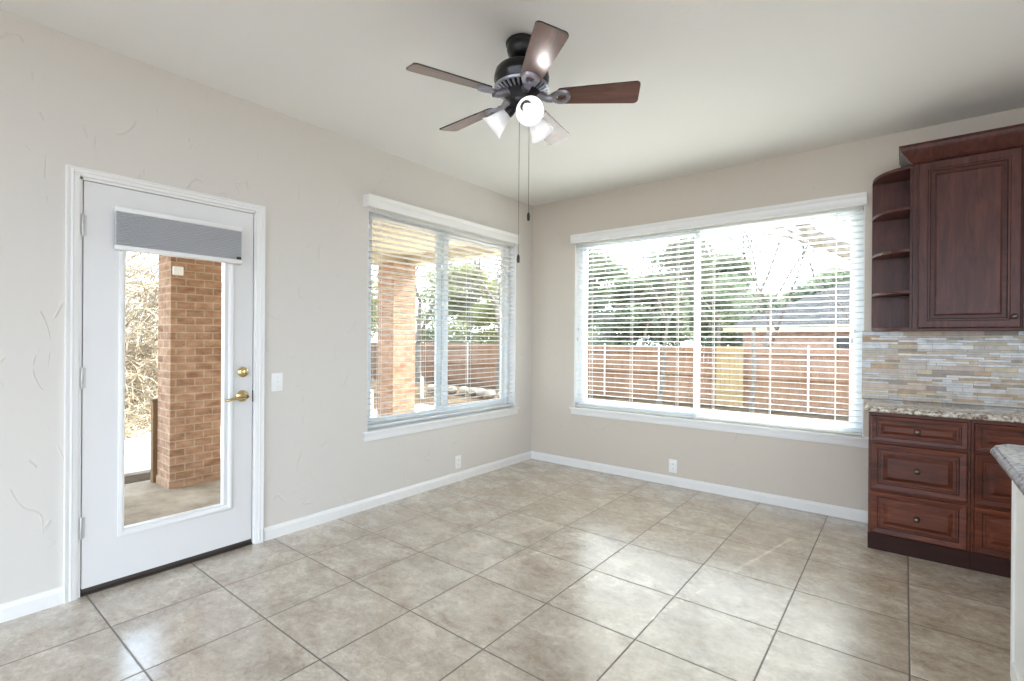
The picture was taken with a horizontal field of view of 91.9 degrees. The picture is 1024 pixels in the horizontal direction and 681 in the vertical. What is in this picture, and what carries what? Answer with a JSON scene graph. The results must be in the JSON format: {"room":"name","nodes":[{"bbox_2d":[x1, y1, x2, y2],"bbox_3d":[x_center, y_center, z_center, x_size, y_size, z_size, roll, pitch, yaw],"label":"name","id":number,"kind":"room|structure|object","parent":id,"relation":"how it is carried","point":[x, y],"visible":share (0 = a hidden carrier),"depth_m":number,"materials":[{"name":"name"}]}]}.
{"room":"empty dining area","nodes":[
{"label":"empty dining area","id":0,"kind":"room"},
{"bbox_2d":[0,10,532,603],"bbox_3d":[-2.019,-0.104,2.638,0.150,2.717,7.000,0,0,38],"label":"wall","id":1,"kind":"structure","parent":0,"point":[65,99],"depth_m":3.01,"materials":[{"name":"white paint"}]},
{"bbox_2d":[63,164,265,603],"bbox_3d":[-1.841,0.209,2.727,0.021,2.094,0.937,0,0,38],"label":"trim","id":2,"kind":"structure","parent":1,"relation":"attached to","point":[73,173],"depth_m":2.39,"materials":[{"name":"white paint"}]},
{"bbox_2d":[78,177,255,597],"bbox_3d":[-1.883,0.229,2.761,0.213,2.052,0.833,0,0,38],"label":"door","id":3,"kind":"structure","parent":1,"relation":"in","point":[111,553],"depth_m":2.55,"materials":[{"name":"white paint"}]},
{"bbox_2d":[114,206,241,264],"bbox_3d":[-1.812,-0.565,2.726,0.054,0.218,0.604,0,0,38],"label":"door shade","id":4,"kind":"object","parent":3,"relation":"attached to","point":[138,231],"visible":1,"depth_m":2.68,"materials":[{"name":"grey fabric"}]},
{"bbox_2d":[0,451,530,622],"bbox_3d":[-1.964,1.216,2.589,0.014,0.079,7.000,0,0,38],"label":"baseboard","id":5,"kind":"structure","parent":1,"relation":"attached to","point":[14,609],"depth_m":3.46,"materials":[{"name":"white paint"}]},
{"bbox_2d":[271,373,282,390],"bbox_3d":[-1.497,0.266,3.164,0.018,0.116,0.072,0,0,38],"label":"light switch","id":6,"kind":"object","parent":1,"relation":"attached to","point":[277,378],"visible":1,"depth_m":3.17,"materials":[{"name":"white plastic"}]},
{"bbox_2d":[372,220,499,266],"bbox_3d":[-2.778,-1.203,4.043,2.800,0.300,6.850,0,0,38],"label":"porch roof","id":7,"kind":"structure","parent":1,"relation":"attached to","point":[373,226],"depth_m":6.12,"materials":[{"name":"beige paint"}]},
{"bbox_2d":[363,193,517,243],"bbox_3d":[-0.513,-1.031,4.350,0.070,0.087,1.807,0,0,38],"label":"blind valance","id":8,"kind":"object","parent":1,"relation":"attached to","point":[372,201],"visible":0.91,"depth_m":4.15,"materials":[{"name":"white paint"}]},
{"bbox_2d":[363,208,519,441],"bbox_3d":[-0.562,-0.135,4.441,0.181,1.783,1.875,0,0,38],"label":"window","id":9,"kind":"structure","parent":1,"relation":"in","point":[392,430],"depth_m":4.44,"materials":[{"name":"white plastic"}]},
{"bbox_2d":[367,208,513,427],"bbox_3d":[-0.549,-0.174,4.423,0.072,1.675,1.778,0,0,38],"label":"blind","id":10,"kind":"object","parent":9,"relation":"attached to","point":[371,211],"visible":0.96,"depth_m":4.25,"materials":[{"name":"white plastic"}]},
{"bbox_2d":[455,455,460,468],"bbox_3d":[-0.484,1.094,4.456,0.009,0.116,0.072,0,0,38],"label":"wall outlet","id":11,"kind":"object","parent":1,"relation":"attached to","point":[457,458],"visible":1,"depth_m":4.45,"materials":[{"name":"white plastic"}]},
{"bbox_2d":[0,459,1010,680],"bbox_3d":[0.211,1.323,0.958,5.750,0.100,7.150,0,0,38],"label":"floor","id":12,"kind":"structure","parent":0,"point":[530,569],"depth_m":2.40,"materials":[{"name":"tile"}]},
{"bbox_2d":[867,412,970,568],"bbox_3d":[2.544,0.864,3.118,0.468,0.846,0.565,0,0,38],"label":"base cabinet","id":13,"kind":"object","parent":12,"relation":"on","point":[919,466],"visible":0.98,"depth_m":2.91,"materials":[{"name":"brown wood"}]},
{"bbox_2d":[864,399,1023,423],"bbox_3d":[2.725,0.426,2.980,0.967,0.034,0.556,0,0,38],"label":"countertop","id":14,"kind":"structure","parent":13,"relation":"on","point":[946,410],"depth_m":2.93,"materials":[{"name":"stone"}]},
{"bbox_2d":[970,420,1023,577],"bbox_3d":[2.911,0.867,2.826,0.468,0.846,0.565,0,0,38],"label":"base cabinet","id":15,"kind":"object","parent":12,"relation":"on","point":[990,485],"visible":0.69,"depth_m":2.73,"materials":[{"name":"brown wood"}]},
{"bbox_2d":[1010,481,1023,680],"bbox_3d":[1.682,0.861,0.821,0.982,0.845,1.960,0,0,38],"label":"kitchen island","id":16,"kind":"object","parent":12,"relation":"on","point":[1017,510],"visible":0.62,"depth_m":1.82,"materials":[{"name":"white paint"}]},
{"bbox_2d":[990,444,1023,494],"bbox_3d":[1.673,0.418,0.816,1.095,0.040,2.038,0,0,38],"label":"island countertop","id":17,"kind":"structure","parent":16,"relation":"on","point":[1010,457],"depth_m":1.67,"materials":[{"name":"grey stone"}]},
{"bbox_2d":[0,0,1023,205],"bbox_3d":[0.291,-1.504,0.908,5.900,0.120,7.150,0,0,38],"label":"ceiling","id":18,"kind":"structure","parent":0,"point":[725,83],"depth_m":2.60,"materials":[{"name":"white paint"}]},
{"bbox_2d":[406,20,640,262],"bbox_3d":[0.027,-0.914,2.426,1.061,1.067,1.089,0,0,38],"label":"ceiling fan","id":19,"kind":"object","parent":18,"relation":"hanging from","point":[521,80],"visible":1,"depth_m":2.33,"materials":[{"name":"brown wood"}]},
{"bbox_2d":[531,107,1023,510],"bbox_3d":[2.397,-0.073,3.699,5.750,2.717,0.150,0,0,38],"label":"wall","id":20,"kind":"structure","parent":0,"point":[832,474],"depth_m":4.21,"materials":[{"name":"beige paint"}]},
{"bbox_2d":[669,459,676,472],"bbox_3d":[1.419,1.108,4.367,0.072,0.116,0.009,0,0,38],"label":"wall outlet","id":21,"kind":"object","parent":20,"relation":"attached to","point":[672,463],"visible":1,"depth_m":4.36,"materials":[{"name":"white plastic"}]},
{"bbox_2d":[531,451,867,522],"bbox_3d":[1.365,1.238,4.407,2.970,0.079,0.014,0,0,38],"label":"baseboard","id":22,"kind":"structure","parent":20,"relation":"attached to","point":[794,503],"depth_m":4.13,"materials":[{"name":"white paint"}]},
{"bbox_2d":[570,192,866,243],"bbox_3d":[1.551,-1.006,4.234,2.417,0.083,0.070,0,0,38],"label":"blind valance","id":23,"kind":"object","parent":20,"relation":"attached to","point":[855,199],"visible":1,"depth_m":4.02,"materials":[{"name":"white paint"}]},
{"bbox_2d":[569,206,868,447],"bbox_3d":[1.603,-0.129,4.302,2.465,1.763,0.181,0,0,38],"label":"window","id":24,"kind":"structure","parent":20,"relation":"in","point":[768,431],"depth_m":4.15,"materials":[{"name":"white plastic"}]},
{"bbox_2d":[576,228,695,417],"bbox_3d":[1.122,-0.165,4.657,1.170,1.670,0.072,0,0,38],"label":"blind","id":25,"kind":"object","parent":24,"relation":"attached to","point":[694,229],"visible":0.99,"depth_m":4.61,"materials":[{"name":"white plastic"}]},
{"bbox_2d":[695,206,863,435],"bbox_3d":[2.054,-0.157,3.918,1.178,1.670,0.072,0,0,38],"label":"blind","id":26,"kind":"object","parent":24,"relation":"attached to","point":[770,220],"visible":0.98,"depth_m":3.86,"materials":[{"name":"white plastic"}]},
{"bbox_2d":[871,165,912,330],"bbox_3d":[2.531,-0.586,3.304,0.219,1.041,0.301,0,0,38],"label":"corner shelf unit","id":27,"kind":"object","parent":20,"relation":"attached to","point":[892,194],"visible":1,"depth_m":3.39,"materials":[{"name":"brown wood"}]},
{"bbox_2d":[862,331,1023,407],"bbox_3d":[2.889,0.179,3.204,1.020,0.482,0.010,0,0,38],"label":"backsplash","id":28,"kind":"structure","parent":20,"relation":"attached to","point":[983,368],"depth_m":3.24,"materials":[{"name":"tile"}]},
{"bbox_2d":[912,147,1023,330],"bbox_3d":[2.789,-0.584,3.061,0.486,1.043,0.361,0,0,38],"label":"upper cabinet","id":29,"kind":"object","parent":20,"relation":"attached to","point":[967,254],"visible":0.96,"depth_m":2.94,"materials":[{"name":"brown wood"}]},
{"bbox_2d":[899,123,1023,166],"bbox_3d":[2.947,-1.155,2.923,1.042,0.110,0.385,0,0,38],"label":"crown molding","id":30,"kind":"structure","parent":29,"relation":"attached to","point":[1008,137],"depth_m":2.93,"materials":[{"name":"brown wood"}]},
{"bbox_2d":[1014,183,1023,330],"bbox_3d":[3.169,-0.581,2.760,0.480,1.043,0.361,0,0,38],"label":"upper cabinet","id":31,"kind":"object","parent":20,"relation":"attached to","point":[1023,183],"visible":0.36,"depth_m":2.81,"materials":[{"name":"brown wood"}]},
{"label":"outside","id":32,"kind":"structure","parent":0,"visible":0},
{"bbox_2d":[124,424,220,476],"bbox_3d":[-9.160,1.388,1.978,3.900,0.030,15.100,0,0,38],"label":"driveway","id":33,"kind":"structure","parent":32,"point":[137,452],"depth_m":6.08,"materials":[{"name":"concrete"}]},
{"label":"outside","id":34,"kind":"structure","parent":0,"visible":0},
{"bbox_2d":[124,367,848,483],"bbox_3d":[3.428,2.252,17.453,70.000,1.550,67.000,0,0,38],"label":"ground","id":35,"kind":"structure","parent":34,"point":[144,476],"depth_m":14.42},
{"bbox_2d":[125,251,158,403],"bbox_3d":[-10.357,-1.029,11.194,6.161,4.849,5.999,0,0,5],"label":"dry shrub","id":36,"kind":"object","parent":35,"relation":"on","point":[127,251],"visible":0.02,"depth_m":11.93,"materials":[{"name":"beige plant"}]},
{"bbox_2d":[150,398,157,482],"bbox_3d":[-3.437,1.002,4.779,0.084,0.880,0.084,0,0,38],"label":"wooden post","id":37,"kind":"object","parent":35,"relation":"on","point":[154,402],"visible":0.48,"depth_m":4.75,"materials":[{"name":"brown wood"}]},
{"bbox_2d":[124,467,220,525],"bbox_3d":[-2.667,1.408,3.944,2.470,0.080,6.650,0,0,38],"label":"patio slab","id":38,"kind":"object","parent":35,"relation":"on","point":[146,500],"visible":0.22,"depth_m":4.26,"materials":[{"name":"concrete"}]},
{"bbox_2d":[156,255,221,488],"bbox_3d":[-3.133,0.154,4.816,0.364,2.420,0.454,0,0,38],"label":"brick column","id":39,"kind":"structure","parent":38,"relation":"on","point":[189,304],"depth_m":4.69,"materials":[{"name":"brown brick"}]},
{"bbox_2d":[173,266,183,275],"bbox_3d":[-3.085,-0.643,4.574,0.025,0.080,0.084,0,0,38],"label":"sensor box","id":40,"kind":"object","parent":39,"relation":"attached to","point":[177,270],"visible":1,"depth_m":4.57,"materials":[{"name":"white plastic"}]},
{"bbox_2d":[377,262,416,416],"bbox_3d":[-1.598,0.163,6.847,0.364,2.420,0.404,0,0,38],"label":"brick column","id":41,"kind":"structure","parent":38,"relation":"on","point":[407,350],"depth_m":6.72,"materials":[{"name":"beige brick"}]},
{"bbox_2d":[125,251,221,440],"bbox_3d":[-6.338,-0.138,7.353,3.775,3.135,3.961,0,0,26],"label":"dry shrub","id":42,"kind":"object","parent":35,"relation":"on","point":[133,425],"visible":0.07,"depth_m":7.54,"materials":[{"name":"beige plant"}]},
{"bbox_2d":[126,342,377,377],"bbox_3d":[-12.480,1.076,19.859,0.070,2.064,18.988,0,0,38],"label":"fence","id":43,"kind":"object","parent":35,"relation":"on","point":[373,348],"visible":0.02,"depth_m":26.32,"materials":[{"name":"brown wood"}]},
{"bbox_2d":[371,389,372,414],"bbox_3d":[-2.637,1.177,9.249,0.090,0.530,0.090,0,0,38],"label":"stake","id":44,"kind":"object","parent":35,"relation":"on","point":[371,389],"visible":0.28,"depth_m":9.22,"materials":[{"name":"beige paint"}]},
{"bbox_2d":[371,278,377,338],"bbox_3d":[-8.081,-0.860,19.986,5.967,5.150,6.280,0,0,38],"label":"evergreen tree","id":45,"kind":"object","parent":35,"relation":"on","point":[373,319],"visible":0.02,"depth_m":19.69,"materials":[{"name":"green plant"}]},
{"bbox_2d":[371,404,433,417],"bbox_3d":[2.917,1.455,7.306,12.200,0.060,5.540,0,0,38],"label":"patio slab","id":46,"kind":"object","parent":35,"relation":"on","point":[419,406],"visible":0.11,"depth_m":10.24,"materials":[{"name":"concrete"}]},
{"bbox_2d":[420,376,423,397],"bbox_3d":[-2.227,1.162,12.243,0.090,0.560,0.090,0,0,38],"label":"stake","id":47,"kind":"object","parent":35,"relation":"on","point":[421,379],"visible":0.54,"depth_m":12.21,"materials":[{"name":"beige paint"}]},
{"bbox_2d":[426,384,433,392],"bbox_3d":[-2.244,1.340,13.835,0.308,0.240,0.300,0,0,38],"label":"rock","id":48,"kind":"object","parent":35,"relation":"on","point":[431,389],"visible":0.57,"depth_m":13.72,"materials":[{"name":"stone"}]},
{"bbox_2d":[448,386,457,393],"bbox_3d":[-1.623,1.345,13.452,0.287,0.240,0.295,0,0,-35],"label":"rock","id":49,"kind":"object","parent":35,"relation":"on","point":[449,387],"visible":0.78,"depth_m":13.35,"materials":[{"name":"stone"}]},
{"bbox_2d":[419,259,489,298],"bbox_3d":[-0.893,-2.933,18.640,4.948,9.483,9.940,0,0,-35],"label":"bare tree","id":50,"kind":"object","parent":35,"relation":"on","point":[484,259],"visible":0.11,"depth_m":19.73,"materials":[{"name":"green plant"}]},
{"bbox_2d":[415,261,498,342],"bbox_3d":[-2.602,-1.289,29.224,5.786,6.943,7.124,0,0,11],"label":"evergreen tree","id":51,"kind":"object","parent":35,"relation":"on","point":[431,332],"visible":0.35,"depth_m":28.59,"materials":[{"name":"green plant"}]},
{"bbox_2d":[415,262,499,383],"bbox_3d":[-2.903,-3.185,14.915,8.303,9.343,5.312,0,0,14],"label":"bare tree","id":52,"kind":"object","parent":35,"relation":"on","point":[418,337],"visible":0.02,"depth_m":16.61,"materials":[{"name":"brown plant"}]},
{"bbox_2d":[459,386,467,394],"bbox_3d":[-1.294,1.347,13.303,0.308,0.240,0.300,0,0,38],"label":"rock","id":53,"kind":"object","parent":35,"relation":"on","point":[461,390],"visible":0.68,"depth_m":13.20,"materials":[{"name":"stone"}]},
{"bbox_2d":[467,387,476,395],"bbox_3d":[-1.028,1.350,13.045,0.296,0.240,0.286,0,0,21],"label":"rock","id":54,"kind":"object","parent":35,"relation":"on","point":[471,389],"visible":0.69,"depth_m":12.94,"materials":[{"name":"stone"}]},
{"bbox_2d":[476,388,485,397],"bbox_3d":[-0.789,1.352,12.768,0.285,0.240,0.297,0,0,-33],"label":"rock","id":55,"kind":"object","parent":35,"relation":"on","point":[480,389],"visible":0.65,"depth_m":12.66,"materials":[{"name":"stone"}]},
{"bbox_2d":[473,257,499,391],"bbox_3d":[-0.802,-2.243,14.756,5.842,7.503,4.784,0,0,-34],"label":"bare tree","id":56,"kind":"object","parent":35,"relation":"on","point":[475,262],"visible":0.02,"depth_m":14.38,"materials":[{"name":"brown plant"}]},
{"bbox_2d":[484,390,495,398],"bbox_3d":[-0.560,1.354,12.485,0.316,0.240,0.300,0,0,38],"label":"rock","id":57,"kind":"object","parent":35,"relation":"on","point":[486,392],"visible":0.79,"depth_m":12.38,"materials":[{"name":"stone"}]},
{"bbox_2d":[460,278,596,344],"bbox_3d":[0.724,-1.115,25.881,7.175,6.644,6.193,0,0,38],"label":"evergreen tree","id":58,"kind":"object","parent":35,"relation":"on","point":[489,334],"visible":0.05,"depth_m":26.06,"materials":[{"name":"green plant"}]},
{"bbox_2d":[477,241,688,271],"bbox_3d":[1.479,-2.715,17.849,9.907,9.484,7.832,0,0,-17],"label":"bare tree","id":59,"kind":"object","parent":35,"relation":"on","point":[657,241],"visible":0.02,"depth_m":17.69,"materials":[{"name":"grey plant"}]},
{"bbox_2d":[588,248,646,344],"bbox_3d":[4.468,-1.574,28.626,6.492,7.633,6.241,0,0,-14],"label":"evergreen tree","id":60,"kind":"object","parent":35,"relation":"on","point":[594,253],"visible":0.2,"depth_m":27.67,"materials":[{"name":"green plant"}]},
{"bbox_2d":[415,342,848,415],"bbox_3d":[4.404,1.178,18.527,27.979,2.110,0.152,0,0,38],"label":"fence","id":61,"kind":"object","parent":35,"relation":"on","point":[464,351],"visible":0.28,"depth_m":17.25,"materials":[{"name":"brown wood"}]},
{"bbox_2d":[588,273,692,386],"bbox_3d":[5.391,-0.465,22.662,5.151,5.406,4.845,0,0,-8],"label":"evergreen tree","id":62,"kind":"object","parent":35,"relation":"on","point":[607,331],"visible":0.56,"depth_m":21.87,"materials":[{"name":"green plant"}]},
{"bbox_2d":[588,242,714,404],"bbox_3d":[3.720,-2.111,16.047,4.527,8.012,8.148,0,0,35],"label":"bare tree","id":63,"kind":"object","parent":35,"relation":"on","point":[662,377],"visible":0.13,"depth_m":14.38,"materials":[{"name":"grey plant"}]},
{"bbox_2d":[588,232,756,338],"bbox_3d":[6.365,-2.768,20.847,8.463,10.063,8.124,0,0,29],"label":"bare tree","id":64,"kind":"object","parent":35,"relation":"on","point":[616,306],"visible":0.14,"depth_m":21.34,"materials":[{"name":"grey plant"}]},
{"bbox_2d":[618,231,776,345],"bbox_3d":[6.812,-2.238,19.341,7.259,8.984,6.519,0,0,28],"label":"bare tree","id":65,"kind":"object","parent":35,"relation":"on","point":[692,287],"visible":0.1,"depth_m":19.16,"materials":[{"name":"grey plant"}]},
{"bbox_2d":[640,236,762,362],"bbox_3d":[9.759,-1.921,28.907,7.787,8.414,7.071,0,0,-20],"label":"evergreen tree","id":66,"kind":"object","parent":35,"relation":"on","point":[722,323],"visible":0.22,"depth_m":27.88,"materials":[{"name":"green plant"}]},
{"bbox_2d":[641,230,788,345],"bbox_3d":[7.322,-2.759,18.873,8.844,10.075,6.684,0,0,-32],"label":"bare tree","id":67,"kind":"object","parent":35,"relation":"on","point":[660,299],"visible":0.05,"depth_m":20.07,"materials":[{"name":"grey plant"}]},
{"bbox_2d":[716,346,742,406],"bbox_3d":[7.104,1.171,16.176,0.832,1.970,0.040,0,0,38],"label":"fence panel","id":68,"kind":"object","parent":35,"relation":"on","point":[727,357],"visible":0.8,"depth_m":16.17,"materials":[{"name":"brown wood"}]},
{"bbox_2d":[685,253,774,345],"bbox_3d":[16.031,-2.077,36.726,6.464,8.807,7.598,0,0,16],"label":"evergreen tree","id":69,"kind":"object","parent":35,"relation":"on","point":[734,258],"visible":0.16,"depth_m":35.25,"materials":[{"name":"green plant"}]},
{"bbox_2d":[700,293,790,346],"bbox_3d":[15.781,-0.385,32.263,6.947,5.413,5.937,0,0,5],"label":"evergreen tree","id":70,"kind":"object","parent":35,"relation":"on","point":[708,343],"visible":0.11,"depth_m":30.96,"materials":[{"name":"green plant"}]},
{"bbox_2d":[720,229,796,412],"bbox_3d":[6.275,-2.685,12.942,7.114,9.187,5.189,0,0,27],"label":"bare tree","id":71,"kind":"object","parent":35,"relation":"on","point":[754,361],"visible":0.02,"depth_m":13.00,"materials":[{"name":"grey plant"}]},
{"bbox_2d":[689,220,849,370],"bbox_3d":[8.131,-3.644,15.584,8.599,11.829,11.063,0,0,4],"label":"bare tree","id":72,"kind":"object","parent":35,"relation":"on","point":[806,247],"visible":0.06,"depth_m":16.00,"materials":[{"name":"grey plant"}]},
{"bbox_2d":[717,223,849,260],"bbox_3d":[5.658,-1.447,7.897,5.020,6.063,3.826,0,0,4],"label":"leaning tree","id":73,"kind":"object","parent":35,"relation":"on","point":[807,228],"visible":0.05,"depth_m":7.91,"materials":[{"name":"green plant"}]},
{"bbox_2d":[718,218,850,404],"bbox_3d":[10.871,-2.954,16.809,8.155,10.518,9.702,0,0,44],"label":"bare tree","id":74,"kind":"object","parent":35,"relation":"on","point":[847,224],"visible":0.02,"depth_m":16.09,"materials":[{"name":"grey plant"}]},
{"bbox_2d":[723,283,849,399],"bbox_3d":[18.507,-0.290,19.844,16.580,5.250,9.530,0,0,38],"label":"neighbor house","id":75,"kind":"structure","parent":35,"relation":"on","point":[844,285],"depth_m":20.20,"materials":[{"name":"brick"}]},
{"bbox_2d":[778,267,849,301],"bbox_3d":[22.045,-1.299,33.886,8.449,7.350,8.846,0,0,19],"label":"evergreen tree","id":76,"kind":"object","parent":35,"relation":"on","point":[840,273],"visible":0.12,"depth_m":32.26,"materials":[{"name":"green plant"}]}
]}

